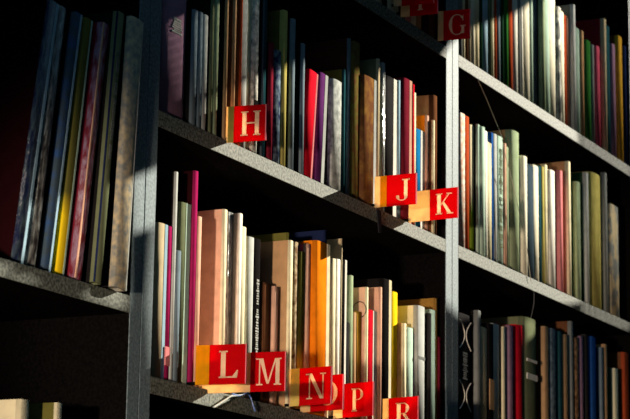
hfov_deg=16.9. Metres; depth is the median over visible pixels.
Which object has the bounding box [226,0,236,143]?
book
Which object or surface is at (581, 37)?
book
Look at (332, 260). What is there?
book
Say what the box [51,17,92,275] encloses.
book
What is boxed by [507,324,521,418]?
book
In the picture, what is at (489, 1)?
book
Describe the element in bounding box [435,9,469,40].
card
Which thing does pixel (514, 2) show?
book
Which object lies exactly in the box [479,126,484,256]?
book
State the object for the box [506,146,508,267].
book
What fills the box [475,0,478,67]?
book
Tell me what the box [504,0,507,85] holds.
book
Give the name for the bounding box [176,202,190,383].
book
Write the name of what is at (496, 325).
book
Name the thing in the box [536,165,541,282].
book
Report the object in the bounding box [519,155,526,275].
book
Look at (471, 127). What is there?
book
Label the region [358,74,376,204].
book
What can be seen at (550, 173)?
book
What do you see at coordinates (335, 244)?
book
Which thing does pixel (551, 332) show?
book
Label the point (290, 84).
book
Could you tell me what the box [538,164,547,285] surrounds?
book
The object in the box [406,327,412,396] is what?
book
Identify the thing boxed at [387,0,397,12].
book
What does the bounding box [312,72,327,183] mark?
book
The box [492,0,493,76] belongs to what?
book
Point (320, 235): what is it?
book
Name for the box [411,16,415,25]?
book
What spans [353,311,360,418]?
book
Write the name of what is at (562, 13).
book
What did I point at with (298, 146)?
book
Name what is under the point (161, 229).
book
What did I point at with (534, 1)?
book
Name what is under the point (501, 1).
book
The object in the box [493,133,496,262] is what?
book
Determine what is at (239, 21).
book
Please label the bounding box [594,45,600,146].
book
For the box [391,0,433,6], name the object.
card
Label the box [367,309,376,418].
book
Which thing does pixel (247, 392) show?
ribbon
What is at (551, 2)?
book
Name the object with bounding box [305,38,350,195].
book
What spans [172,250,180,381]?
book
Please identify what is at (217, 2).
book
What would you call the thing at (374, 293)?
book
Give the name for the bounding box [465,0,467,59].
book
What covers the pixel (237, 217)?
book
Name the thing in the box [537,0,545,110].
book
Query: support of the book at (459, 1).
on the bookcase at (480, 283)
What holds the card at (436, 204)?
attached to the bookcase at (271, 197)
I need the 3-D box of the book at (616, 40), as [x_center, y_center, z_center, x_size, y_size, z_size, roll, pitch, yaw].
[0.537,-0.216,4.324,0.180,0.261,0.026,-5,-13,26]
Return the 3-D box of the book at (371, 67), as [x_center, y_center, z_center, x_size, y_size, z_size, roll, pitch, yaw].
[0.018,-0.107,3.248,0.175,0.235,0.008,-5,-13,26]
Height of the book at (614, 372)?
0.228 m
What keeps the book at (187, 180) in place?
on the bookcase at (271, 197)
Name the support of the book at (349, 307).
on the bookcase at (271, 197)
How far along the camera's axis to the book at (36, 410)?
2.39 m
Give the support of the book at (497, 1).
on the bookcase at (480, 283)
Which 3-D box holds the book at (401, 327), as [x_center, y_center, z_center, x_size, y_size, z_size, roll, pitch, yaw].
[0.057,0.267,3.278,0.181,0.174,0.011,-5,-13,26]
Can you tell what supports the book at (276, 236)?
on the bookcase at (271, 197)
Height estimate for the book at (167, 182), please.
0.264 m
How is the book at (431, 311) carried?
on the bookcase at (271, 197)
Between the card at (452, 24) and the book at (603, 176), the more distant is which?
the book at (603, 176)
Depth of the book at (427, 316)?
3.31 m
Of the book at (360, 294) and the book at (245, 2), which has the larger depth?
the book at (360, 294)
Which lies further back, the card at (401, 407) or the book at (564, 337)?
the book at (564, 337)
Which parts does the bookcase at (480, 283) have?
panel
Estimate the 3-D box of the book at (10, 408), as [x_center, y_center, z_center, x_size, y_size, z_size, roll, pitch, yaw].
[-0.408,0.309,2.369,0.198,0.187,0.017,-5,-13,26]
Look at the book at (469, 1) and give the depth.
3.59 m
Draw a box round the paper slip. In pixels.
[213,394,242,407]
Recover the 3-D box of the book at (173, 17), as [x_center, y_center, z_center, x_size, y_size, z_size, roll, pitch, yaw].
[-0.263,-0.193,2.722,0.199,0.179,0.065,-5,-13,26]
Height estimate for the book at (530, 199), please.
0.206 m
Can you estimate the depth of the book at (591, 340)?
4.00 m
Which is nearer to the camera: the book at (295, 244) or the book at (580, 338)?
the book at (295, 244)
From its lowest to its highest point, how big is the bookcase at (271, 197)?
3.130 m
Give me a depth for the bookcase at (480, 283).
3.94 m
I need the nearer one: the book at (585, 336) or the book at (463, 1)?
the book at (463, 1)
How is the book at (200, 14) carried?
on the bookcase at (271, 197)
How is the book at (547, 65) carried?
on the bookcase at (480, 283)
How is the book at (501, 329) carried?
on the bookcase at (480, 283)
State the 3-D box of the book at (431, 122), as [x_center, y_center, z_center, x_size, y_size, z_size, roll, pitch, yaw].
[0.109,-0.045,3.422,0.181,0.186,0.006,-5,-13,26]
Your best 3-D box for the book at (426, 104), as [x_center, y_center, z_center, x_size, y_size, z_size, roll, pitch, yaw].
[0.113,-0.064,3.438,0.178,0.230,0.019,-5,-13,26]
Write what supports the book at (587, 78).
on the bookcase at (480, 283)
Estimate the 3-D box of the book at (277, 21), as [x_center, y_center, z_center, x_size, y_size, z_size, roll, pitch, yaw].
[-0.119,-0.161,2.971,0.173,0.222,0.013,-5,-13,26]
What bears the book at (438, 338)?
on the bookcase at (271, 197)
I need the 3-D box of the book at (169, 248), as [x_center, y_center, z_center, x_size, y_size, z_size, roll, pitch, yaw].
[-0.261,0.123,2.657,0.182,0.193,0.011,-5,-13,26]
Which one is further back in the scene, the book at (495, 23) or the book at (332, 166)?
the book at (495, 23)
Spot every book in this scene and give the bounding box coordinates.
[0,0,58,263]
[0,399,28,418]
[23,5,65,267]
[28,402,61,418]
[35,11,82,271]
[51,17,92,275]
[64,22,108,280]
[81,11,123,284]
[95,16,143,291]
[150,222,167,378]
[155,171,177,380]
[159,0,186,120]
[164,226,171,379]
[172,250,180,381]
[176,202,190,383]
[177,170,197,385]
[183,9,197,125]
[186,0,214,132]
[193,216,201,386]
[195,12,202,127]
[197,209,226,385]
[200,14,207,129]
[211,0,219,134]
[216,0,228,139]
[224,212,232,394]
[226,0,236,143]
[229,213,242,396]
[234,0,242,145]
[239,226,245,397]
[240,0,247,148]
[243,236,253,399]
[245,0,251,149]
[248,0,259,153]
[250,232,289,241]
[251,238,260,400]
[256,0,264,155]
[257,282,270,403]
[260,240,292,408]
[262,0,267,156]
[264,42,273,160]
[267,10,287,166]
[269,286,277,405]
[272,49,280,163]
[285,18,295,169]
[289,230,326,242]
[290,242,297,409]
[293,43,304,174]
[296,251,304,408]
[297,240,329,417]
[298,244,310,412]
[303,69,317,178]
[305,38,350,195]
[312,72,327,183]
[322,69,345,192]
[324,78,341,191]
[326,238,342,418]
[328,258,335,415]
[334,259,339,418]
[340,259,346,418]
[345,322,348,418]
[346,275,352,418]
[349,41,359,199]
[352,312,355,418]
[353,278,391,418]
[353,287,367,418]
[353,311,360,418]
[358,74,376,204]
[360,59,379,208]
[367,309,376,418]
[368,287,381,418]
[379,62,384,210]
[384,75,397,216]
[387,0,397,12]
[391,291,396,397]
[393,77,411,223]
[397,80,400,218]
[397,298,436,418]
[397,305,424,418]
[397,323,405,397]
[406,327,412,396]
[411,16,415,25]
[411,84,413,224]
[414,92,415,224]
[415,128,424,229]
[416,15,420,29]
[416,95,436,234]
[416,115,428,230]
[424,309,434,418]
[424,313,430,418]
[428,120,434,233]
[435,0,441,42]
[437,337,440,418]
[458,0,461,55]
[458,112,464,247]
[458,310,480,418]
[458,312,470,418]
[462,0,464,57]
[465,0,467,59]
[465,115,468,249]
[468,0,470,61]
[469,124,473,251]
[471,0,474,64]
[472,124,479,254]
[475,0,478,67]
[479,0,481,68]
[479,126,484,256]
[481,316,536,418]
[481,323,493,418]
[481,327,486,418]
[482,0,487,72]
[485,131,486,257]
[487,129,518,271]
[487,132,492,260]
[487,142,491,259]
[488,0,491,75]
[491,323,495,418]
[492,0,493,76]
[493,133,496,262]
[494,0,496,78]
[495,324,498,418]
[496,0,499,80]
[497,135,502,264]
[499,325,512,418]
[499,326,504,418]
[500,0,503,83]
[503,143,506,266]
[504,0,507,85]
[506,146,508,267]
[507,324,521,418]
[508,0,512,89]
[512,0,517,92]
[517,0,520,94]
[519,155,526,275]
[520,0,522,95]
[523,0,529,100]
[527,164,533,278]
[529,0,532,102]
[530,164,538,280]
[533,0,536,104]
[534,161,571,295]
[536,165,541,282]
[536,321,573,418]
[536,326,548,418]
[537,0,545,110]
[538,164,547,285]
[540,166,544,283]
[545,0,549,113]
[547,169,555,288]
[548,328,555,418]
[549,0,555,117]
[553,170,562,291]
[555,6,561,121]
[555,331,561,418]
[558,4,575,130]
[561,11,564,123]
[562,334,567,418]
[564,15,566,124]
[565,15,569,126]
[570,172,589,304]
[570,181,580,299]
[573,334,588,418]
[573,336,583,418]
[573,337,578,418]
[574,171,600,309]
[575,18,607,151]
[575,27,579,133]
[579,30,584,136]
[584,39,590,140]
[588,336,596,418]
[590,44,594,142]
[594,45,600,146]
[596,172,607,312]
[596,344,607,418]
[596,347,603,418]
[606,25,610,153]
[607,203,618,317]
[607,352,629,418]
[607,366,611,418]
[609,35,622,161]
[609,43,615,156]
[611,368,617,418]
[622,45,627,164]
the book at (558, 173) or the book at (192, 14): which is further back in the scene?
the book at (558, 173)
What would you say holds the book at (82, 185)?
on the bookcase at (75, 344)
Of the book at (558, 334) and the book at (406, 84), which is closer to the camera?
the book at (406, 84)
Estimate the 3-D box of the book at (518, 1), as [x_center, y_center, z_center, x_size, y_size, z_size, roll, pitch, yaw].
[0.290,-0.335,3.856,0.173,0.295,0.012,-5,-13,26]
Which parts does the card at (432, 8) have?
plate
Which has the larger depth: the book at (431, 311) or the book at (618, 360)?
the book at (618, 360)
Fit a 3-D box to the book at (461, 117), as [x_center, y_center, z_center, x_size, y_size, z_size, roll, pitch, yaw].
[0.156,-0.039,3.554,0.198,0.230,0.024,-5,-13,26]
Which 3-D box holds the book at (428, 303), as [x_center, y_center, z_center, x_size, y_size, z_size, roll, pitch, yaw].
[0.107,0.262,3.388,0.188,0.232,0.009,-5,-13,26]
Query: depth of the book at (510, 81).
3.76 m
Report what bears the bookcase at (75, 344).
on the floor
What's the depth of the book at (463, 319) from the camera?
3.44 m
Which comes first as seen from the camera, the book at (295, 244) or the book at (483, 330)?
the book at (295, 244)
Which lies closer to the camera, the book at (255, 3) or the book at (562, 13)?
the book at (255, 3)
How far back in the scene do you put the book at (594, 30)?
4.21 m
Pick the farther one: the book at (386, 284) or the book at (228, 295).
the book at (386, 284)
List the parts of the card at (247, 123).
plate, edge trim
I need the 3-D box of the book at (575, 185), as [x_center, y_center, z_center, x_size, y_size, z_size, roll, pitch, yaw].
[0.415,0.066,4.027,0.182,0.226,0.023,-5,-13,26]
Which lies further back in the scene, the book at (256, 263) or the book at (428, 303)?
the book at (428, 303)
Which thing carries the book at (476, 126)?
on the bookcase at (480, 283)
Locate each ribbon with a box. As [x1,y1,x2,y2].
[231,392,255,410]
[376,208,381,232]
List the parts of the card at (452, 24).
plate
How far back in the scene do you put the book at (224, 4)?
2.78 m
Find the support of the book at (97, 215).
on the bookcase at (75, 344)
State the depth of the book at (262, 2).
2.88 m
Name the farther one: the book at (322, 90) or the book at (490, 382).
the book at (490, 382)
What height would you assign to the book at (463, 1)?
0.212 m
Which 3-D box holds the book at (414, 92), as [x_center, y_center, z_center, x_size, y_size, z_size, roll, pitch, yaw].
[0.076,-0.071,3.381,0.182,0.219,0.011,-5,-13,26]
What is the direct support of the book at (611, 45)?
on the bookcase at (480, 283)
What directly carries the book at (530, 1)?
on the bookcase at (480, 283)
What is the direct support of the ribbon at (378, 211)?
hanging from the bookcase at (271, 197)
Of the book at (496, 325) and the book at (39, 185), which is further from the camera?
the book at (496, 325)
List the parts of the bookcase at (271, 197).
panel, panel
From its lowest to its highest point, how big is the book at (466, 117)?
0.231 m
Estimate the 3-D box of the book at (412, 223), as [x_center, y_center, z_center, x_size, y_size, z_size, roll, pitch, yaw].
[0.070,-0.078,3.375,0.189,0.230,0.007,-5,-13,26]
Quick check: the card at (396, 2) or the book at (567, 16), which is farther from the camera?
the book at (567, 16)
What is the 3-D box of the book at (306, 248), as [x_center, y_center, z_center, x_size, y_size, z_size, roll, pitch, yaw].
[-0.093,0.174,3.007,0.188,0.241,0.012,-5,-13,26]
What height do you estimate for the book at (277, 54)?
0.159 m
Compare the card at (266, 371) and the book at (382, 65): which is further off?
the book at (382, 65)
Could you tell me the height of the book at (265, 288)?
0.168 m
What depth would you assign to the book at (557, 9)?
3.97 m
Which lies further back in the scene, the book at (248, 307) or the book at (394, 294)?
the book at (394, 294)
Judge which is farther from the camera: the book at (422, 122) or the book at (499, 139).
the book at (499, 139)
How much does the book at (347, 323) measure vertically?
0.150 m
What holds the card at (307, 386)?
attached to the bookcase at (271, 197)
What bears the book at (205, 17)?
on the bookcase at (271, 197)
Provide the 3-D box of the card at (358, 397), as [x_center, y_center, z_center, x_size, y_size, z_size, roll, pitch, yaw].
[0.031,0.270,2.986,0.132,0.048,0.003,-9,-15,39]
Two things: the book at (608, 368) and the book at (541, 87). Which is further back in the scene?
the book at (608, 368)
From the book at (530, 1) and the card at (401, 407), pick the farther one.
the book at (530, 1)
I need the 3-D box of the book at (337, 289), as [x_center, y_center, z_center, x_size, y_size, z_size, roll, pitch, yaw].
[-0.049,0.196,3.100,0.184,0.238,0.015,-5,-13,26]
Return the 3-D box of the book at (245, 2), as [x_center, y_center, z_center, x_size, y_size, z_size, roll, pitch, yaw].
[-0.175,-0.193,2.877,0.180,0.244,0.023,-5,-13,26]
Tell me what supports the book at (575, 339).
on the bookcase at (480, 283)
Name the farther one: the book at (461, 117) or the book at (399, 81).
the book at (461, 117)
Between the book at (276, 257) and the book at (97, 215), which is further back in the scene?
the book at (276, 257)
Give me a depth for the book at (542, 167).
3.84 m
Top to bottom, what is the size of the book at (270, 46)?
0.165 m
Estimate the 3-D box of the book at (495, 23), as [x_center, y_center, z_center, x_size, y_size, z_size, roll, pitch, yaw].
[0.241,-0.340,3.749,0.168,0.259,0.011,-5,-13,26]
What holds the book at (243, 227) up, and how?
on the bookcase at (271, 197)
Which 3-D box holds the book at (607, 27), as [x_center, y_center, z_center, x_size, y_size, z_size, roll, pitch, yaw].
[0.503,-0.231,4.264,0.181,0.264,0.031,-5,-13,26]
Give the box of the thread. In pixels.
[478,80,530,279]
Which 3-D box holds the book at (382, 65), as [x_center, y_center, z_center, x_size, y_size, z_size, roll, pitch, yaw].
[0.020,-0.100,3.297,0.192,0.241,0.014,-5,-13,26]
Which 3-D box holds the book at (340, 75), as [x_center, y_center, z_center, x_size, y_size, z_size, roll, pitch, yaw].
[-0.038,-0.105,3.169,0.182,0.195,0.007,-5,-13,26]
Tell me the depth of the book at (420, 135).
3.36 m
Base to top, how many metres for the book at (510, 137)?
0.253 m
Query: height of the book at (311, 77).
0.158 m
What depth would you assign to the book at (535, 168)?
3.80 m
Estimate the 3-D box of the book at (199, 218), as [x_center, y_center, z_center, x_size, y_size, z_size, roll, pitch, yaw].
[-0.227,0.122,2.712,0.179,0.217,0.010,-5,-13,26]
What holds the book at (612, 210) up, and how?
on the bookcase at (480, 283)
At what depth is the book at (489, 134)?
3.63 m
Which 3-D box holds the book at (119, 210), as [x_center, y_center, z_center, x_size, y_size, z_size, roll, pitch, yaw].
[-0.294,-0.062,2.557,0.166,0.334,0.048,-5,-13,26]
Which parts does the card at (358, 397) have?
plate, edge trim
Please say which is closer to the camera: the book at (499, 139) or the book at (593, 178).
the book at (499, 139)
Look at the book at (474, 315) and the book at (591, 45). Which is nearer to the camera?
the book at (474, 315)
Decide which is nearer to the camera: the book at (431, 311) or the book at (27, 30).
the book at (27, 30)
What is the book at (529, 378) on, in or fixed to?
on the bookcase at (480, 283)
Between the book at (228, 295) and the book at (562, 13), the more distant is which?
the book at (562, 13)
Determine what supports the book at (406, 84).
on the bookcase at (271, 197)
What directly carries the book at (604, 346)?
on the bookcase at (480, 283)
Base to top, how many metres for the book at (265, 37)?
0.263 m
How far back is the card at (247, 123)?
2.76 m
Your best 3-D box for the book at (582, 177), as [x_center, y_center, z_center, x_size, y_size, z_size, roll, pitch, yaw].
[0.436,0.062,4.074,0.184,0.255,0.016,-5,-13,26]
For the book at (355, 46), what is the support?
on the bookcase at (271, 197)
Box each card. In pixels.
[186,344,246,384]
[197,351,286,392]
[226,104,266,142]
[284,366,332,406]
[293,374,343,411]
[328,381,373,418]
[370,173,416,207]
[383,396,418,418]
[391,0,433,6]
[396,0,437,16]
[401,187,458,222]
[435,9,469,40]
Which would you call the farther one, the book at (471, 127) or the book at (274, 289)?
the book at (471, 127)
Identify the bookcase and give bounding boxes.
[0,0,150,418]
[137,0,451,418]
[452,0,629,418]
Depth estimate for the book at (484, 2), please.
3.66 m
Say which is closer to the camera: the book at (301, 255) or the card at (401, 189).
the book at (301, 255)
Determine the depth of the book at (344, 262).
3.08 m
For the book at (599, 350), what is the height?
0.258 m
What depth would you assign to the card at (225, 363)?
2.63 m
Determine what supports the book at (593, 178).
on the bookcase at (480, 283)
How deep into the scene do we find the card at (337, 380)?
2.87 m
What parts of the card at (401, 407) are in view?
plate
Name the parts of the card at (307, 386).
plate, edge trim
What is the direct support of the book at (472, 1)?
on the bookcase at (480, 283)
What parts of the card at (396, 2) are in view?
plate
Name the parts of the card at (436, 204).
plate, edge trim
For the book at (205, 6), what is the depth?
2.75 m
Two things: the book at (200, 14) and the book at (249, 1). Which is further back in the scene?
the book at (249, 1)
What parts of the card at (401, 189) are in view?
plate, edge trim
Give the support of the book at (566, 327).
on the bookcase at (480, 283)
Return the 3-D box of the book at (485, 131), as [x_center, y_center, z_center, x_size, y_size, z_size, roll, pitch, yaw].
[0.205,-0.018,3.630,0.189,0.221,0.019,-5,-13,26]
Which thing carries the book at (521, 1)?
on the bookcase at (480, 283)
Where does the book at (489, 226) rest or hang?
on the bookcase at (480, 283)
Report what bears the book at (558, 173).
on the bookcase at (480, 283)
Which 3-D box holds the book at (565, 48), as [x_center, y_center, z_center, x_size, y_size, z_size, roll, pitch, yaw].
[0.396,-0.254,4.058,0.175,0.222,0.022,-5,-13,26]
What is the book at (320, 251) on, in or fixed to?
on the bookcase at (271, 197)
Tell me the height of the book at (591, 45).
0.198 m
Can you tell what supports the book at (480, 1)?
on the bookcase at (480, 283)
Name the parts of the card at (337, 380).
plate, edge trim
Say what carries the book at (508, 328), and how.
on the bookcase at (480, 283)
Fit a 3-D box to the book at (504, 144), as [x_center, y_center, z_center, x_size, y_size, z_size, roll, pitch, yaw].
[0.256,0.000,3.715,0.168,0.222,0.009,-5,-13,26]
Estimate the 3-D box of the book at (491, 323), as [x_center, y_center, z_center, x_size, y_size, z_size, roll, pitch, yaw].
[0.218,0.310,3.595,0.184,0.226,0.015,-5,-13,26]
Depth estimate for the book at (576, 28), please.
4.07 m
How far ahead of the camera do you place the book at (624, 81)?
4.31 m
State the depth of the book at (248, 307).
2.83 m
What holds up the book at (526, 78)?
on the bookcase at (480, 283)
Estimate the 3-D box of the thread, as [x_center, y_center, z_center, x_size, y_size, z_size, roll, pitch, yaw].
[0.326,-0.045,3.650,0.001,0.306,0.245,-5,-13,26]
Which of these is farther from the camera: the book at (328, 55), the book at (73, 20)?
the book at (328, 55)
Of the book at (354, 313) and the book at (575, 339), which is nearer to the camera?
the book at (354, 313)
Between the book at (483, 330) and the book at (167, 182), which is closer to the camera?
the book at (167, 182)
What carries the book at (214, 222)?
on the bookcase at (271, 197)
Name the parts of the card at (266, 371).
plate, edge trim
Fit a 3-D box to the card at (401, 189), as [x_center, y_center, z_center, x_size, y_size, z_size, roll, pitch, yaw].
[0.093,-0.026,3.164,0.128,0.047,0.002,-5,-13,26]
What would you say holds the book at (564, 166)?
on the bookcase at (480, 283)
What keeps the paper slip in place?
attached to the bookcase at (271, 197)
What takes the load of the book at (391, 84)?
on the bookcase at (271, 197)
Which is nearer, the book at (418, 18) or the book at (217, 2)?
the book at (217, 2)
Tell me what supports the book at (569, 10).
on the bookcase at (480, 283)
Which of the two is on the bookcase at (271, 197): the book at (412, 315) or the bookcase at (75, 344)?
the book at (412, 315)
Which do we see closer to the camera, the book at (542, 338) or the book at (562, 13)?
the book at (542, 338)
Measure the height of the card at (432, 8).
0.051 m
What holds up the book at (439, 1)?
on the bookcase at (271, 197)

